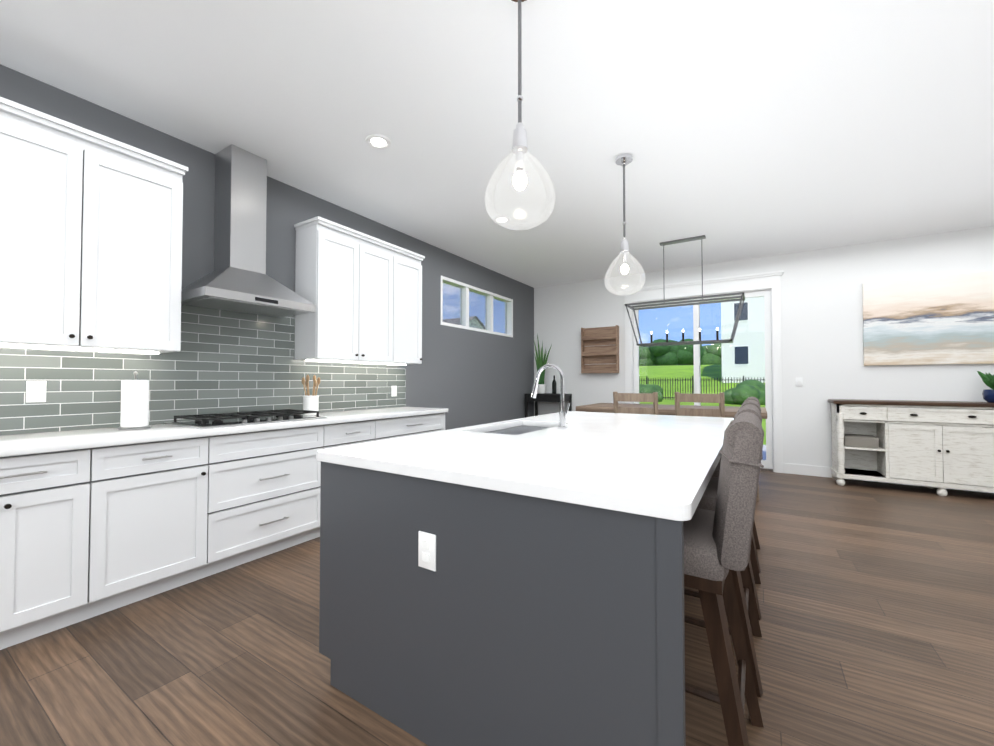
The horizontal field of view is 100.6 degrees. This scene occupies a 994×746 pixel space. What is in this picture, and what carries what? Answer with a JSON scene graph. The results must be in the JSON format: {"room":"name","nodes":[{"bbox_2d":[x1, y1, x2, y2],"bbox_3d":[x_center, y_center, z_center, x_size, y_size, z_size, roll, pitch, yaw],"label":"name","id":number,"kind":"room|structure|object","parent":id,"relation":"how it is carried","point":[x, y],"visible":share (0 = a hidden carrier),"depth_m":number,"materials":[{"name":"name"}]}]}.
{"room":"kitchen","nodes":[
{"label":"kitchen","id":0,"kind":"room"},
{"bbox_2d":[0,64,533,435],"bbox_3d":[-2.062,-0.177,3.249,0.150,2.900,10.300,-1,-1,32],"label":"wall","id":1,"kind":"structure","parent":0,"point":[466,377],"depth_m":4.78,"materials":[{"name":"grey paint"}]},
{"bbox_2d":[0,101,187,353],"bbox_3d":[-2.388,-0.717,2.282,0.319,1.149,0.982,-1,-1,32],"label":"upper cabinet","id":2,"kind":"object","parent":1,"relation":"attached to","point":[91,240],"depth_m":2.24,"materials":[{"name":"white wood"}]},
{"bbox_2d":[0,304,405,434],"bbox_3d":[-2.413,-0.097,2.541,0.008,0.870,5.130,-1,-1,32],"label":"tile backsplash","id":3,"kind":"structure","parent":1,"relation":"attached to","point":[224,361],"depth_m":2.96,"materials":[{"name":"grey tile"}]},
{"bbox_2d":[26,381,46,402],"bbox_3d":[-2.557,0.103,2.290,0.010,0.118,0.075,-1,-1,32],"label":"electrical outlet plate","id":4,"kind":"object","parent":3,"relation":"attached to","point":[35,391],"visible":1,"depth_m":2.29,"materials":[{"name":"white plastic"}]},
{"bbox_2d":[391,386,396,396],"bbox_3d":[-1.133,0.199,4.547,0.010,0.118,0.075,-1,-1,32],"label":"electrical outlet plate","id":5,"kind":"object","parent":3,"relation":"attached to","point":[393,390],"visible":1,"depth_m":4.54,"materials":[{"name":"white plastic"}]},
{"bbox_2d":[181,144,315,316],"bbox_3d":[-1.818,-1.051,3.030,0.492,1.157,0.760,-1,-1,32],"label":"range hood","id":6,"kind":"object","parent":1,"relation":"attached to","point":[238,279],"visible":0.96,"depth_m":2.99,"materials":[{"name":"silver metal"}]},
{"bbox_2d":[294,220,401,363],"bbox_3d":[-1.378,-0.684,3.881,0.319,1.149,0.902,-1,-1,32],"label":"upper cabinet","id":7,"kind":"object","parent":1,"relation":"attached to","point":[361,291],"depth_m":3.67,"materials":[{"name":"white wood"}]},
{"bbox_2d":[398,248,424,363],"bbox_3d":[-1.075,-0.675,4.362,0.319,1.149,0.482,-1,-1,32],"label":"upper cabinet","id":8,"kind":"object","parent":1,"relation":"attached to","point":[410,346],"depth_m":4.35,"materials":[{"name":"white wood"}]},
{"bbox_2d":[441,276,512,336],"bbox_3d":[-0.282,-0.915,6.067,0.129,0.630,1.840,-1,-1,32],"label":"window","id":9,"kind":"structure","parent":1,"relation":"in","point":[452,304],"depth_m":6.02,"materials":[{"name":"clear glass"}]},
{"bbox_2d":[0,470,993,745],"bbox_3d":[1.215,1.280,1.151,7.900,0.100,10.300,-1,-1,32],"label":"floor","id":10,"kind":"structure","parent":0,"point":[876,610],"depth_m":1.84,"materials":[{"name":"brown wood"}]},
{"bbox_2d":[0,447,111,649],"bbox_3d":[-2.429,0.806,1.940,0.596,0.880,0.733,-1,-1,32],"label":"base cabinet","id":11,"kind":"object","parent":10,"relation":"on","point":[95,522],"depth_m":1.94,"materials":[{"name":"white wood"}]},
{"bbox_2d":[0,407,447,458],"bbox_3d":[-2.148,0.355,2.364,0.628,0.040,5.130,-1,-1,32],"label":"countertop","id":12,"kind":"structure","parent":11,"relation":"on","point":[32,443],"depth_m":2.32,"materials":[{"name":"white stone"}]},
{"bbox_2d":[118,371,150,429],"bbox_3d":[-2.186,0.163,2.492,0.150,0.346,0.150,-1,-1,32],"label":"paper towel","id":13,"kind":"object","parent":12,"relation":"on","point":[135,404],"visible":1,"depth_m":2.44,"materials":[{"name":"white paper"}]},
{"bbox_2d":[164,409,326,428],"bbox_3d":[-1.765,0.318,2.969,0.520,0.056,0.860,-1,-1,32],"label":"cooktop","id":14,"kind":"object","parent":12,"relation":"in","point":[206,421],"visible":1,"depth_m":2.82,"materials":[{"name":"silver metal"}]},
{"bbox_2d":[302,375,319,414],"bbox_3d":[-1.596,0.186,3.539,0.162,0.343,0.132,-1,-1,32],"label":"utensil crock","id":15,"kind":"object","parent":12,"relation":"on","point":[310,402],"visible":0.92,"depth_m":3.50,"materials":[{"name":"white ceramic"}]},
{"bbox_2d":[108,435,211,611],"bbox_3d":[-2.143,0.815,2.392,0.596,0.880,0.582,-1,-1,32],"label":"base cabinet","id":16,"kind":"object","parent":10,"relation":"on","point":[162,492],"depth_m":2.29,"materials":[{"name":"white wood"}]},
{"bbox_2d":[212,423,327,574],"bbox_3d":[-1.796,0.827,2.941,0.596,0.880,0.842,-1,-1,32],"label":"base cabinet","id":17,"kind":"object","parent":10,"relation":"on","point":[266,485],"depth_m":2.77,"materials":[{"name":"white wood"}]},
{"bbox_2d":[328,419,375,447],"bbox_3d":[-1.438,0.838,3.509,0.596,0.880,0.500,-1,-1,32],"label":"base cabinet","id":18,"kind":"object","parent":10,"relation":"on","point":[339,434],"depth_m":3.36,"materials":[{"name":"white wood"}]},
{"bbox_2d":[376,411,447,440],"bbox_3d":[-1.052,0.851,4.121,0.596,0.880,0.948,-1,-1,32],"label":"base cabinet","id":19,"kind":"object","parent":10,"relation":"on","point":[411,424],"depth_m":3.92,"materials":[{"name":"white wood"}]},
{"bbox_2d":[317,455,721,745],"bbox_3d":[0.559,0.817,2.458,1.387,0.880,2.682,-1,-1,32],"label":"kitchen island","id":20,"kind":"object","parent":10,"relation":"on","point":[542,604],"depth_m":1.23,"materials":[{"name":"grey"}]},
{"bbox_2d":[418,531,435,570],"bbox_3d":[-0.234,0.595,1.378,0.075,0.118,0.010,-1,-1,32],"label":"outlet","id":21,"kind":"object","parent":20,"relation":"attached to","point":[426,550],"visible":1,"depth_m":1.37,"materials":[{"name":"white plastic"}]},
{"bbox_2d":[317,411,733,519],"bbox_3d":[0.560,0.357,2.470,1.425,0.040,2.700,-1,-1,32],"label":"island countertop","id":22,"kind":"structure","parent":20,"relation":"on","point":[666,464],"depth_m":1.60,"materials":[{"name":"white stone"}]},
{"bbox_2d":[531,364,569,427],"bbox_3d":[0.333,0.141,2.604,0.249,0.396,0.096,-1,-1,32],"label":"faucet","id":23,"kind":"object","parent":22,"relation":"on","point":[562,417],"visible":1,"depth_m":2.54,"materials":[{"name":"silver metal"}]},
{"bbox_2d":[525,393,571,417],"bbox_3d":[0.870,0.850,6.995,0.690,1.000,0.420,-1,-1,32],"label":"console","id":24,"kind":"object","parent":10,"relation":"on","point":[548,397],"visible":0.38,"depth_m":6.90,"materials":[{"name":"black wood"}]},
{"bbox_2d":[533,335,551,393],"bbox_3d":[0.747,-0.163,7.030,0.319,1.023,0.299,-1,-1,32],"label":"snake plant","id":25,"kind":"object","parent":24,"relation":"on","point":[540,362],"visible":0.94,"depth_m":7.02,"materials":[{"name":"green plant"}]},
{"bbox_2d":[552,375,556,393],"bbox_3d":[0.960,0.194,6.916,0.076,0.305,0.076,-1,-1,32],"label":"bottle","id":26,"kind":"object","parent":24,"relation":"on","point":[554,387],"visible":1,"depth_m":6.89,"materials":[{"name":"black glass"}]},
{"bbox_2d":[613,392,657,414],"bbox_3d":[1.496,0.744,4.306,0.440,1.104,0.483,-1,-1,32],"label":"dining chair","id":27,"kind":"object","parent":10,"relation":"on","point":[636,397],"visible":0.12,"depth_m":4.13,"materials":[{"name":"brown wood"}]},
{"bbox_2d":[576,403,766,501],"bbox_3d":[2.071,0.858,4.971,1.980,0.900,1.000,-1,-1,32],"label":"dining table","id":28,"kind":"object","parent":10,"relation":"on","point":[730,411],"visible":0.23,"depth_m":4.87,"materials":[{"name":"brown wood"}]},
{"bbox_2d":[674,392,724,416],"bbox_3d":[2.066,0.741,4.160,0.440,1.104,0.483,-1,-1,32],"label":"dining chair","id":29,"kind":"object","parent":10,"relation":"on","point":[719,398],"visible":0.21,"depth_m":3.98,"materials":[{"name":"brown wood"}]},
{"bbox_2d":[684,404,762,696],"bbox_3d":[0.929,0.699,1.911,0.515,1.102,0.489,-1,-1,32],"label":"stool","id":30,"kind":"object","parent":10,"relation":"on","point":[746,603],"visible":0.17,"depth_m":1.70,"materials":[{"name":"wood"}]},
{"bbox_2d":[684,412,763,745],"bbox_3d":[0.609,0.689,1.404,0.515,1.102,0.489,-1,-1,32],"label":"stool","id":31,"kind":"object","parent":10,"relation":"on","point":[717,543],"visible":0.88,"depth_m":1.16,"materials":[{"name":"fabric"}]},
{"bbox_2d":[712,400,761,619],"bbox_3d":[1.249,0.710,2.418,0.515,1.102,0.489,-1,-1,32],"label":"stool","id":32,"kind":"object","parent":10,"relation":"on","point":[753,572],"visible":0.17,"depth_m":2.22,"materials":[{"name":"wood"}]},
{"bbox_2d":[743,397,760,572],"bbox_3d":[1.569,0.720,2.926,0.515,1.102,0.489,-1,-1,32],"label":"stool","id":33,"kind":"object","parent":10,"relation":"on","point":[755,542],"visible":0.06,"depth_m":2.71,"materials":[{"name":"wood"}]},
{"bbox_2d":[828,399,993,495],"bbox_3d":[4.797,0.806,4.514,1.780,0.985,0.482,-1,-1,32],"label":"sideboard","id":34,"kind":"object","parent":10,"relation":"on","point":[942,446],"visible":1,"depth_m":4.45,"materials":[{"name":"white wood"}]},
{"bbox_2d":[977,371,993,402],"bbox_3d":[5.209,0.141,4.227,0.357,0.331,0.297,-1,-1,32],"label":"potted plant","id":35,"kind":"object","parent":34,"relation":"on","point":[988,394],"visible":1,"depth_m":4.30,"materials":[{"name":"green plant"}]},
{"bbox_2d":[0,0,993,287],"bbox_3d":[1.215,-1.719,1.212,7.900,0.100,10.300,-1,-1,32],"label":"ceiling","id":36,"kind":"structure","parent":0,"point":[746,128],"depth_m":2.54,"materials":[{"name":"white paint"}]},
{"bbox_2d":[365,134,390,149],"bbox_3d":[-0.836,-1.628,2.907,0.176,0.011,0.176,-1,-1,32],"label":"recessed light","id":37,"kind":"object","parent":36,"relation":"in","point":[378,141],"visible":1,"depth_m":2.90,"materials":[{"name":"white"}]},
{"bbox_2d":[484,0,555,229],"bbox_3d":[0.096,-1.137,1.741,0.300,1.041,0.300,-1,-1,32],"label":"pendant light","id":38,"kind":"object","parent":36,"relation":"hanging from","point":[519,149],"visible":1,"depth_m":1.75,"materials":[{"name":"clear glass"}]},
{"bbox_2d":[604,153,645,295],"bbox_3d":[0.961,-1.109,3.111,0.300,1.041,0.300,-1,-1,32],"label":"pendant light","id":39,"kind":"object","parent":36,"relation":"hanging from","point":[623,160],"visible":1,"depth_m":3.11,"materials":[{"name":"clear glass"}]},
{"bbox_2d":[625,235,744,346],"bbox_3d":[2.215,-0.967,4.918,1.262,1.250,0.402,-1,-1,32],"label":"chandelier","id":40,"kind":"object","parent":36,"relation":"hanging from","point":[721,299],"visible":1,"depth_m":4.87,"materials":[{"name":"grey metal"}]},
{"bbox_2d":[534,226,993,472],"bbox_3d":[3.987,-0.133,5.433,7.750,2.900,0.150,-1,-1,32],"label":"wall","id":41,"kind":"structure","parent":0,"point":[821,325],"depth_m":5.28,"materials":[{"name":"white paint"}]},
{"bbox_2d":[581,325,618,372],"bbox_3d":[1.677,-0.376,6.734,0.600,0.760,0.117,-1,-1,32],"label":"wall shelf","id":42,"kind":"object","parent":41,"relation":"attached to","point":[601,359],"visible":1,"depth_m":6.74,"materials":[{"name":"brown wood"}]},
{"bbox_2d":[622,270,783,472],"bbox_3d":[2.936,-0.007,6.061,2.120,2.675,0.205,-1,-1,32],"label":"door frame","id":43,"kind":"structure","parent":41,"relation":"attached to","point":[762,281],"depth_m":5.77,"materials":[{"name":"white"}]},
{"bbox_2d":[795,377,802,385],"bbox_3d":[3.931,0.116,5.368,0.075,0.118,0.010,-1,-1,32],"label":"light switch","id":44,"kind":"object","parent":41,"relation":"attached to","point":[799,381],"visible":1,"depth_m":5.37,"materials":[{"name":"white plastic"}]},
{"bbox_2d":[783,463,993,493],"bbox_3d":[5.418,1.232,4.403,3.881,0.130,0.015,-1,-1,32],"label":"baseboard","id":45,"kind":"structure","parent":41,"relation":"attached to","point":[810,470],"depth_m":5.26,"materials":[{"name":"white wood"}]},
{"bbox_2d":[862,271,993,365],"bbox_3d":[4.929,-0.597,4.734,1.100,1.000,0.038,-1,-1,32],"label":"painting","id":46,"kind":"object","parent":41,"relation":"attached to","point":[947,319],"visible":0.89,"depth_m":4.70,"materials":[{"name":"fabric"}]},
{"label":"outside","id":47,"kind":"structure","parent":0,"visible":0},
{"bbox_2d":[639,364,765,444],"bbox_3d":[20.173,0.227,19.603,140.000,3.040,115.000,-1,-1,32],"label":"ground","id":48,"kind":"structure","parent":47,"point":[703,372],"depth_m":32.23,"materials":[{"name":"green plant"}]},
{"bbox_2d":[639,346,653,365],"bbox_3d":[27.234,-2.686,79.653,6.123,5.436,6.191,-1,-1,32],"label":"tree","id":49,"kind":"object","parent":48,"relation":"on","point":[645,360],"depth_m":77.13,"materials":[{"name":"green plant"}]},
{"bbox_2d":[639,384,662,401],"bbox_3d":[8.009,1.160,21.921,1.491,1.157,1.554,-1,-1,32],"label":"bush","id":50,"kind":"object","parent":48,"relation":"on","point":[649,388],"depth_m":21.42,"materials":[{"name":"green plant"}]},
{"bbox_2d":[647,339,678,365],"bbox_3d":[31.421,-3.314,78.423,7.348,6.643,7.880,-1,-1,32],"label":"tree","id":51,"kind":"object","parent":48,"relation":"on","point":[663,360],"depth_m":75.43,"materials":[{"name":"green plant"}]},
{"bbox_2d":[676,338,703,364],"bbox_3d":[35.358,-3.215,76.919,6.490,6.382,6.215,-1,-1,32],"label":"tree","id":52,"kind":"object","parent":48,"relation":"on","point":[687,356],"depth_m":74.55,"materials":[{"name":"green plant"}]},
{"bbox_2d":[639,376,764,399],"bbox_3d":[17.135,0.742,18.553,44.030,1.320,0.060,-1,-1,32],"label":"fence","id":53,"kind":"object","parent":48,"relation":"on","point":[647,382],"depth_m":22.58,"materials":[{"name":"black metal"}]},
{"bbox_2d":[700,343,721,364],"bbox_3d":[39.226,-2.745,75.913,6.853,5.674,6.481,-1,-1,32],"label":"tree","id":54,"kind":"object","parent":48,"relation":"on","point":[713,350],"depth_m":73.54,"materials":[{"name":"green plant"}]},
{"bbox_2d":[721,297,764,382],"bbox_3d":[24.478,-3.982,29.981,14.500,10.000,11.800,-1,-1,32],"label":"house","id":55,"kind":"structure","parent":48,"relation":"on","point":[748,348],"depth_m":28.19,"materials":[{"name":"white"}]},
{"bbox_2d":[723,379,764,404],"bbox_3d":[11.677,1.056,19.399,1.919,1.528,2.024,-1,-1,32],"label":"bush","id":56,"kind":"object","parent":48,"relation":"on","point":[746,395],"depth_m":18.87,"materials":[{"name":"green plant"}]},
{"bbox_2d":[762,445,765,459],"bbox_3d":[4.087,1.479,7.199,5.000,0.150,3.000,-1,-1,32],"label":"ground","id":57,"kind":"structure","parent":47,"point":[764,451],"depth_m":7.29,"materials":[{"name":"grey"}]}
]}

